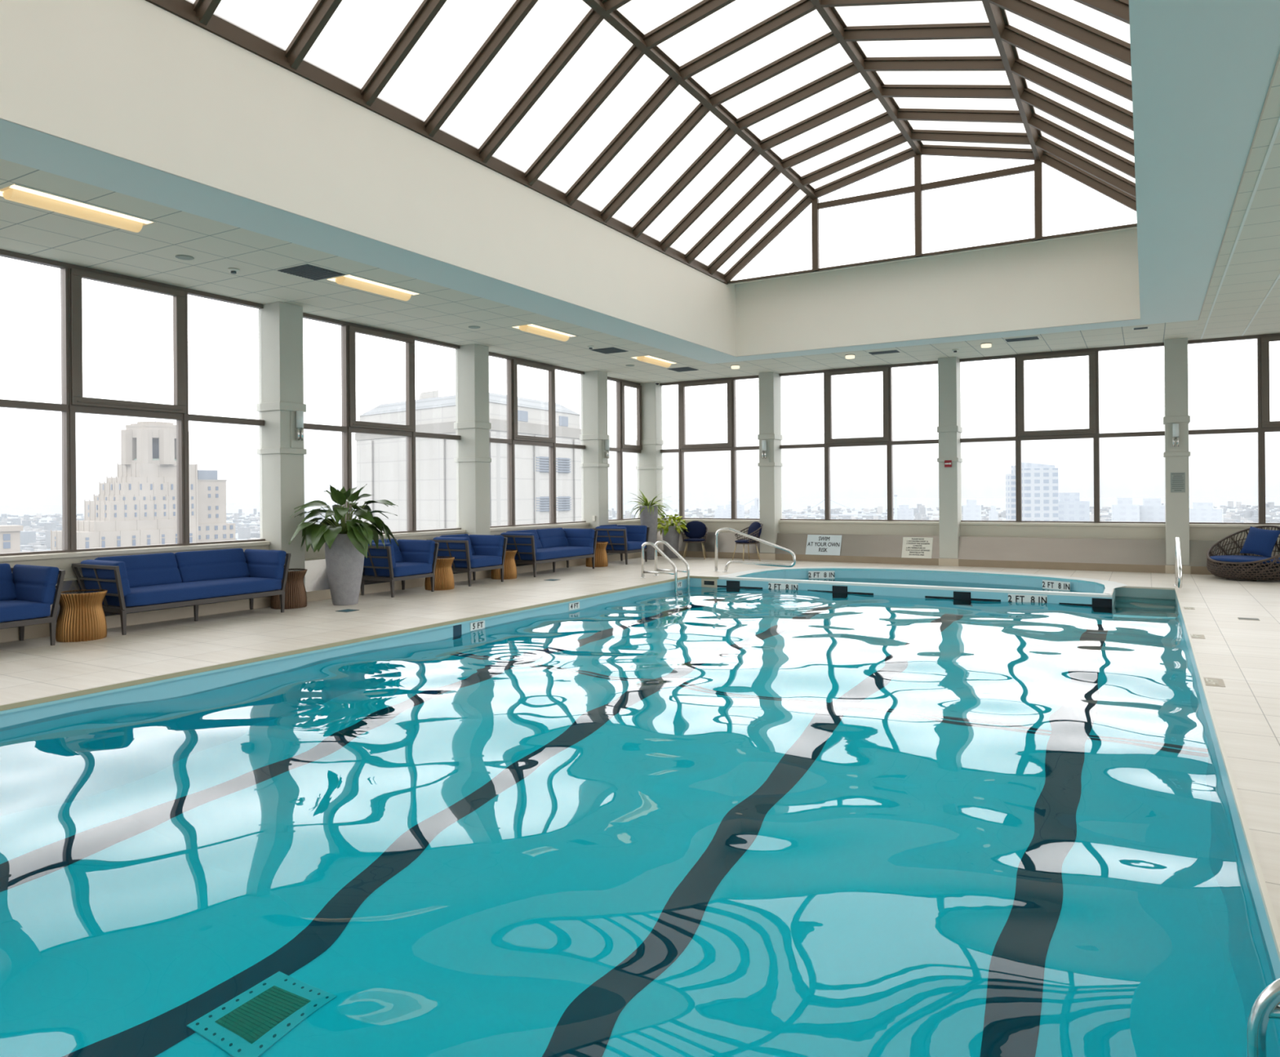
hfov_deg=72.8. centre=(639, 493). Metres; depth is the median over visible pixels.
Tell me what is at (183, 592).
seat cushion
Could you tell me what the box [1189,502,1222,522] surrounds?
block
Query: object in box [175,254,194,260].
ceiling speaker
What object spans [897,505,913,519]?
block
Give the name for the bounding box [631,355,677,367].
ceiling light
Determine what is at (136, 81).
wall
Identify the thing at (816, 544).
warning sign
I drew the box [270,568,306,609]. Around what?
side table
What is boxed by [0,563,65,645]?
sofa
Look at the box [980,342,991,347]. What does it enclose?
drum light
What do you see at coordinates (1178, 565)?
stair rail
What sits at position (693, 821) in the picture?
pool water
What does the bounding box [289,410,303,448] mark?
wall sconce
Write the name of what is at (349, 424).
window
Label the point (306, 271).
ceiling vent
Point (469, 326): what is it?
ceiling speaker
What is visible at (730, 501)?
plant
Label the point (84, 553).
trim
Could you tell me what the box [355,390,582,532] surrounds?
building
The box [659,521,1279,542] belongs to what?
wall
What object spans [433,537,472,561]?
cushion
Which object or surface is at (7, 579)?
cushion
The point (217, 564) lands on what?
cushion
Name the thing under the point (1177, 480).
notice
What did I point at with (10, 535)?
building
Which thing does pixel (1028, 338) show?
ceiling vent
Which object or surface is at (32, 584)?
cushion
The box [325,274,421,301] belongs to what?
ceiling light
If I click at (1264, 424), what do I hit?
window
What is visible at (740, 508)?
block
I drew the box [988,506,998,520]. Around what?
block
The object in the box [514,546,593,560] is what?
seat cushion
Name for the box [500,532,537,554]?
cushion
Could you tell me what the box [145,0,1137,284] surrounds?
skylight
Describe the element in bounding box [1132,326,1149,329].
ceiling vent
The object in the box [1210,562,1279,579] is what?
chair base
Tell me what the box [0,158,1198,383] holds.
ceiling
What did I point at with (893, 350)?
ceiling vent
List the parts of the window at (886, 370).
vent sash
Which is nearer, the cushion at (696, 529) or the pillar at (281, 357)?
the pillar at (281, 357)
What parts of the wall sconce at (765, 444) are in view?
lamp shade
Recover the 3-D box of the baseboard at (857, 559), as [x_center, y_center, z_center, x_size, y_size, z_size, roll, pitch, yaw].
[5.753,1.242,15.732,13.040,0.127,0.215,0,0,30]
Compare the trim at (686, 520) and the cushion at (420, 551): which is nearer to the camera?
the cushion at (420, 551)
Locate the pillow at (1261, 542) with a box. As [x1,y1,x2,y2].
[1239,526,1279,557]
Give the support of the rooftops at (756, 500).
on the cityscape
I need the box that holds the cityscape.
[0,496,1279,550]
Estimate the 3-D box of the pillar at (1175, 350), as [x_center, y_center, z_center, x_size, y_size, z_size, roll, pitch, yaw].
[8.726,-0.605,14.116,0.364,3.775,0.459,0,0,30]
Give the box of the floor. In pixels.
[0,555,1279,929]
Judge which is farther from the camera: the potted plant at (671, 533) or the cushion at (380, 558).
the potted plant at (671, 533)
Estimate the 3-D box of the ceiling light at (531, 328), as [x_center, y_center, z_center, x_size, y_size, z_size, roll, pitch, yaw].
[-1.405,-2.429,12.920,0.404,0.170,1.120,0,0,30]
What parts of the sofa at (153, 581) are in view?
frame, leg, seat frame, leg, leg, leg, frame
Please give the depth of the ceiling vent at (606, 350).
14.60 m
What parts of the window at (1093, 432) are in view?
vent sash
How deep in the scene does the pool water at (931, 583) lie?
14.36 m
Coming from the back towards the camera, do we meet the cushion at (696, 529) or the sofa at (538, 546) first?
the cushion at (696, 529)
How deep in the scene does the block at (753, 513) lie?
1397.09 m
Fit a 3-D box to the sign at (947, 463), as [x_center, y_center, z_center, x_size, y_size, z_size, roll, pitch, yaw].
[5.570,-0.543,15.690,0.124,0.124,0.005,0,0,30]
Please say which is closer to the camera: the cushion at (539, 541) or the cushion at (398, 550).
the cushion at (398, 550)
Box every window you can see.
[0,248,265,555]
[302,312,461,533]
[488,351,586,528]
[607,376,642,520]
[659,375,759,519]
[778,360,938,521]
[959,342,1165,523]
[1187,333,1279,524]
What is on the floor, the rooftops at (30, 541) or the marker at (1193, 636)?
the marker at (1193, 636)
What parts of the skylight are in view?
pane, pane, pane, curb rail, pane, pane, pane, pane, pane, pane, pane, pane, pane, pane, pane, pane, pane, pane, pane, gable post, pane, pane, pane, pane, gable post, gable rail, pane, gable sill, pane, pane, pane, pane, gable post, pane, pane, pane, pane, pane, pane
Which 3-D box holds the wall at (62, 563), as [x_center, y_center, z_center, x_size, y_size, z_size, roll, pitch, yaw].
[-4.844,1.005,10.792,0.280,0.765,19.750,0,0,30]
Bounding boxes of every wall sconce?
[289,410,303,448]
[602,440,609,462]
[760,440,769,462]
[1168,423,1182,452]
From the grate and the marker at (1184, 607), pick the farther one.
the marker at (1184, 607)
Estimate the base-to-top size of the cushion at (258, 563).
0.353 m
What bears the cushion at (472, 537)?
on the armchair at (473, 553)
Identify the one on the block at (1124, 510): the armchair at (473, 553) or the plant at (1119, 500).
the plant at (1119, 500)
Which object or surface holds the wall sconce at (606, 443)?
attached to the pillar at (593, 384)
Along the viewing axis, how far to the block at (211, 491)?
368.66 m
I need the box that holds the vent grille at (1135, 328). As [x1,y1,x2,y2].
[1133,327,1147,329]
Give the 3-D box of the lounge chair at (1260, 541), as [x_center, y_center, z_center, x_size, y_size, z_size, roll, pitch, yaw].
[9.117,0.879,12.974,1.039,0.801,1.115,0,0,-22]
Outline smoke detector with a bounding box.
[227,267,239,274]
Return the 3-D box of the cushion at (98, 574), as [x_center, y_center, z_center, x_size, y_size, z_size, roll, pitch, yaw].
[-5.365,0.846,8.710,0.670,0.353,0.161,0,0,30]
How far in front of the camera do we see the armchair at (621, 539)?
16.73 m
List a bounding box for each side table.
[55,589,107,642]
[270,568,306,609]
[424,556,454,591]
[491,549,517,579]
[586,541,608,567]
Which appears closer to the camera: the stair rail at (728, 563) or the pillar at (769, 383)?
the stair rail at (728, 563)
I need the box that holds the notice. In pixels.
[1170,472,1185,492]
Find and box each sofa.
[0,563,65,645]
[71,548,290,635]
[493,528,597,577]
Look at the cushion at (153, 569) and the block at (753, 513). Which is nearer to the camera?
the cushion at (153, 569)
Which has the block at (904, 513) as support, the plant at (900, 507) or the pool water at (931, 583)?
the plant at (900, 507)
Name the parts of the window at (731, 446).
vent sash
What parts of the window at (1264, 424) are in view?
vent sash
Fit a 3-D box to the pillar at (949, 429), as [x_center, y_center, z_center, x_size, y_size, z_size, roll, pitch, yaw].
[5.678,-0.581,15.895,0.364,3.775,0.459,0,0,30]
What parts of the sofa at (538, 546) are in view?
frame, leg, leg, seat frame, leg, frame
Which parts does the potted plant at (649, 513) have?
pot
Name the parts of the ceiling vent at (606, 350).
vent frame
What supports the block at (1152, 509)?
on the cityscape
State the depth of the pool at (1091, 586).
14.51 m
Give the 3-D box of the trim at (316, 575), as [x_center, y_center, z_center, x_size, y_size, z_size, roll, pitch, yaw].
[-4.632,1.066,10.668,0.210,0.385,19.750,0,0,30]
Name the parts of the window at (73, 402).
vent sash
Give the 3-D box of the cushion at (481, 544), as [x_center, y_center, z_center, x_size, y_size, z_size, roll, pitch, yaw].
[-2.430,0.824,13.621,0.670,0.353,0.161,0,0,30]
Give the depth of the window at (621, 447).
18.37 m
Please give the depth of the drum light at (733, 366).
16.43 m
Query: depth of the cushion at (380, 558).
11.54 m
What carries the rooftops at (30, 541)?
on the cityscape
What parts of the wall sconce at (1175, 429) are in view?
lamp shade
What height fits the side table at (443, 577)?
0.452 m
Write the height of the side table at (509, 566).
0.452 m
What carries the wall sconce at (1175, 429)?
attached to the pillar at (1175, 350)
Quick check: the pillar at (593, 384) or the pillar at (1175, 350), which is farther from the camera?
the pillar at (593, 384)
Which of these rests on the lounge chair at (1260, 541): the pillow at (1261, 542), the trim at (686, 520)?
the pillow at (1261, 542)
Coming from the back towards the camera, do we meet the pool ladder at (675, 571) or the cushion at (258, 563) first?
the pool ladder at (675, 571)
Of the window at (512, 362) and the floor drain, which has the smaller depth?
the floor drain
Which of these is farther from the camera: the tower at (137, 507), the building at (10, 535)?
the tower at (137, 507)
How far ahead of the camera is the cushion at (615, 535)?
16.62 m
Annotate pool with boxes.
[0,575,1279,979]
[715,566,1126,595]
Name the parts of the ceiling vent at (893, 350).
vent frame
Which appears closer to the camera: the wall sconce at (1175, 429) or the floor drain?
the floor drain
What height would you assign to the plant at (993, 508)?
5.474 m
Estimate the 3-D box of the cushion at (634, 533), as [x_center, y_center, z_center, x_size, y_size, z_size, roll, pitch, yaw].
[-0.175,0.806,17.346,0.670,0.353,0.161,0,0,30]
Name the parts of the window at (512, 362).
vent sash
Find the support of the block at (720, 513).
on the cityscape
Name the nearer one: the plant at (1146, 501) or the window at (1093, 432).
the window at (1093, 432)
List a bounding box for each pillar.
[256,301,306,586]
[453,343,491,535]
[579,370,609,554]
[635,382,663,531]
[757,372,782,559]
[937,356,962,566]
[1163,337,1190,573]
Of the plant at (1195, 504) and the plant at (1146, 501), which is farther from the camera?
the plant at (1195, 504)
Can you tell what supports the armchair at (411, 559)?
on the floor
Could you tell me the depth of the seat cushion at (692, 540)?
17.81 m
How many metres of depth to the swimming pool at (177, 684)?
7.71 m
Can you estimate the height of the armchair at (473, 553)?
0.739 m
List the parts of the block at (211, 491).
cornice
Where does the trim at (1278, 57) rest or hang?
attached to the ceiling at (1202, 70)
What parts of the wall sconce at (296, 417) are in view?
lamp shade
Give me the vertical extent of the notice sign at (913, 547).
0.378 m
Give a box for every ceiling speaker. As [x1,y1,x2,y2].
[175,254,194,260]
[468,325,479,328]
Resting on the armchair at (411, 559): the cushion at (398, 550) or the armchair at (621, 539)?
the cushion at (398, 550)
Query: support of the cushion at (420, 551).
on the armchair at (411, 559)
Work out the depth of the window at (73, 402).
9.22 m
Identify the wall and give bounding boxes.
[0,0,736,356]
[0,521,640,581]
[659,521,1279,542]
[727,226,1140,356]
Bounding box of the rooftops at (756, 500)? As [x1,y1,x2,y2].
[704,497,887,518]
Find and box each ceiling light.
[0,183,156,232]
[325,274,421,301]
[511,324,577,341]
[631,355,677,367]
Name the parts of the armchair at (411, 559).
leg, frame, leg, seat frame, leg, leg, frame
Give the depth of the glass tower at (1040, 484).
513.71 m
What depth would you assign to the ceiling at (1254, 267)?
9.03 m
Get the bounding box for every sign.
[805,534,841,555]
[901,537,933,558]
[944,460,951,466]
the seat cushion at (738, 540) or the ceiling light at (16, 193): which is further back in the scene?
the seat cushion at (738, 540)
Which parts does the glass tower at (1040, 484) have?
crown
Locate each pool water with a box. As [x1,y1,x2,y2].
[0,586,1279,1056]
[786,577,1084,592]
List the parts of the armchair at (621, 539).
frame, seat frame, leg, leg, frame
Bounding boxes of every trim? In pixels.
[0,519,640,561]
[0,553,620,629]
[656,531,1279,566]
[661,519,1279,528]
[1198,51,1279,319]
[1200,116,1279,339]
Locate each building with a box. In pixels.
[0,524,23,553]
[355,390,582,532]
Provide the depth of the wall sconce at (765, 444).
17.44 m
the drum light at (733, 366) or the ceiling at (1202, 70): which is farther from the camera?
the drum light at (733, 366)
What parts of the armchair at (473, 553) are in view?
frame, leg, leg, seat frame, leg, frame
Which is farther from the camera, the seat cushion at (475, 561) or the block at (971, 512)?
the block at (971, 512)
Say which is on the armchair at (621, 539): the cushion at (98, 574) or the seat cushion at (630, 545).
the seat cushion at (630, 545)
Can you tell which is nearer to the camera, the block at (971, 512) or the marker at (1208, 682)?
the marker at (1208, 682)
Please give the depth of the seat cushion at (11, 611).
7.78 m
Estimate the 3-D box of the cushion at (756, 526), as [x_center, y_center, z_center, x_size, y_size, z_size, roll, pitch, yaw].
[2.293,0.747,17.369,0.158,0.378,0.500,0,0,-22]
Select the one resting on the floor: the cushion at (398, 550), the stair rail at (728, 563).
the stair rail at (728, 563)
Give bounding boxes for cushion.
[0,563,16,600]
[0,600,50,622]
[12,564,59,604]
[80,559,130,596]
[93,552,182,587]
[102,577,281,606]
[174,548,249,582]
[244,549,286,579]
[363,542,395,569]
[364,561,431,577]
[372,538,403,562]
[397,539,435,564]
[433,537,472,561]
[439,533,475,555]
[451,555,502,568]
[468,534,504,556]
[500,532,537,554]
[506,529,542,548]
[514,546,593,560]
[536,528,568,548]
[563,528,595,546]
[595,526,627,545]
[599,524,617,526]
[605,541,646,551]
[617,524,647,542]
[683,520,706,538]
[684,537,704,542]
[734,539,756,542]
[747,521,761,539]
[1209,555,1279,564]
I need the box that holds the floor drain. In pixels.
[335,608,359,612]
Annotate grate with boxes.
[1237,617,1260,621]
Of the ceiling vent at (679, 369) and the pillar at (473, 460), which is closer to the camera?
the pillar at (473, 460)
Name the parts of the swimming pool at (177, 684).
edge trim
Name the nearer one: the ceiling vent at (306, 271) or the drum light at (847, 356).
the ceiling vent at (306, 271)
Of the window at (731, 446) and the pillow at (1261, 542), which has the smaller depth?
the pillow at (1261, 542)
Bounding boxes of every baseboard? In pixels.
[0,551,640,643]
[657,550,1212,574]
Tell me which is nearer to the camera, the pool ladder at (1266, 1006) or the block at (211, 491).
the pool ladder at (1266, 1006)
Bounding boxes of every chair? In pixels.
[680,520,708,559]
[732,521,763,560]
[1206,524,1279,581]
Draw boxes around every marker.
[1183,606,1195,609]
[1190,634,1205,639]
[1203,677,1225,687]
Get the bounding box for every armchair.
[360,538,439,597]
[426,533,507,586]
[589,524,649,564]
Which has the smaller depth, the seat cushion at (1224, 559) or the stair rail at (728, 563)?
the seat cushion at (1224, 559)
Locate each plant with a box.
[288,484,398,605]
[626,489,674,559]
[657,512,688,558]
[717,505,724,509]
[728,500,739,504]
[751,505,755,509]
[898,505,908,509]
[966,499,976,505]
[991,506,995,510]
[1011,465,1015,473]
[1116,497,1132,504]
[1142,497,1161,505]
[1192,502,1213,508]
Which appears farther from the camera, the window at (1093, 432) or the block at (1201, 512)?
the block at (1201, 512)
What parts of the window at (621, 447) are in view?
vent sash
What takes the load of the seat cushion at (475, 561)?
on the armchair at (473, 553)
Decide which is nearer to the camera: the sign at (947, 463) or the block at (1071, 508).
the sign at (947, 463)
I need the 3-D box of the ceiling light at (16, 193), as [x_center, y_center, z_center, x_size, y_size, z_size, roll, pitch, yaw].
[-4.707,-2.404,7.263,0.404,0.170,1.100,0,0,30]
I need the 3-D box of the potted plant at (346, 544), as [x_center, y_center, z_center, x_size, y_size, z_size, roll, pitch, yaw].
[-3.713,0.629,10.811,1.374,1.498,1.260,0,0,30]
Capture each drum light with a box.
[730,364,739,368]
[844,354,854,359]
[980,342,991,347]
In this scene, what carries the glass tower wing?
on the cityscape
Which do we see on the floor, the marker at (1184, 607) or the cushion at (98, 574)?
the marker at (1184, 607)
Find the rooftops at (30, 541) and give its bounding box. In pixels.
[0,501,1279,551]
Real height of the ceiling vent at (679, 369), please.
0.014 m
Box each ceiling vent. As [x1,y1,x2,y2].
[277,263,345,280]
[590,346,628,354]
[668,366,697,372]
[866,349,901,355]
[1003,335,1039,342]
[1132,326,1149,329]
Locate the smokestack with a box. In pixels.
[893,493,897,519]
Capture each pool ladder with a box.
[640,540,689,590]
[1247,977,1279,1048]
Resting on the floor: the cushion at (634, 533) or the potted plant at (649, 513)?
the potted plant at (649, 513)
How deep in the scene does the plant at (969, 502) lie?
897.85 m
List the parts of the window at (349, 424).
vent sash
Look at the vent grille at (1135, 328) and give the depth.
12.97 m
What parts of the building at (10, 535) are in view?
cornice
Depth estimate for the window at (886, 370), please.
16.84 m
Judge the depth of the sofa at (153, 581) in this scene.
9.40 m
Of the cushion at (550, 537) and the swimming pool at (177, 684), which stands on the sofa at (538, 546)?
the cushion at (550, 537)
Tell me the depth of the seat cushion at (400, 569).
11.75 m
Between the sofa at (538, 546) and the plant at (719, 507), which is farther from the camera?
the plant at (719, 507)
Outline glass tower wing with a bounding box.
[1005,465,1016,520]
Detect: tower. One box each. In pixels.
[50,420,198,550]
[1021,462,1058,520]
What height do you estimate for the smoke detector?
0.045 m
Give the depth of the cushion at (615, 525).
17.15 m
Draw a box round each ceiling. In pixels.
[0,0,1279,364]
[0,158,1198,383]
[1192,59,1279,340]
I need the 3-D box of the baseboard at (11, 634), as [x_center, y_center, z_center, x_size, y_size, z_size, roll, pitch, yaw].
[-4.628,1.322,10.667,0.215,0.127,19.750,0,0,30]
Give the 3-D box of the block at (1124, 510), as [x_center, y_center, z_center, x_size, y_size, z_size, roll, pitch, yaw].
[425.374,55.748,760.000,20.868,104.674,10.434,0,0,26]
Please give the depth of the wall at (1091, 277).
13.60 m
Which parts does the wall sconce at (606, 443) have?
plate, lamp shade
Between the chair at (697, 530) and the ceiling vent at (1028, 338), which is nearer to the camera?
the ceiling vent at (1028, 338)
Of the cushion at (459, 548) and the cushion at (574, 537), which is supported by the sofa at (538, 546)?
the cushion at (574, 537)
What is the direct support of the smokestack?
on the cityscape
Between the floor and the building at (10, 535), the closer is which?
the floor
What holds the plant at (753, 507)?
on the block at (753, 513)
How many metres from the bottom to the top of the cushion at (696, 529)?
0.378 m
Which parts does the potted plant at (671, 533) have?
pot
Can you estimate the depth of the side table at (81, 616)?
8.18 m
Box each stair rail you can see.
[714,528,795,572]
[1173,537,1182,588]
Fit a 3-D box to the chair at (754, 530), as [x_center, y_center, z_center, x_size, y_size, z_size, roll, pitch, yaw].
[2.172,0.947,17.320,0.577,0.776,0.565,0,0,-22]
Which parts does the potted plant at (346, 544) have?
pot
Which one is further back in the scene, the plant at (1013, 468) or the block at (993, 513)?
the block at (993, 513)
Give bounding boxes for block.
[197,470,235,542]
[715,505,726,518]
[725,500,744,518]
[749,505,758,518]
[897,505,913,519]
[963,499,981,520]
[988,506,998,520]
[1058,493,1089,521]
[1111,497,1139,521]
[1139,497,1165,522]
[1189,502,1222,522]
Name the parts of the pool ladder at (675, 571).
hand rail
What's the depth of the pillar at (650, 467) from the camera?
19.00 m

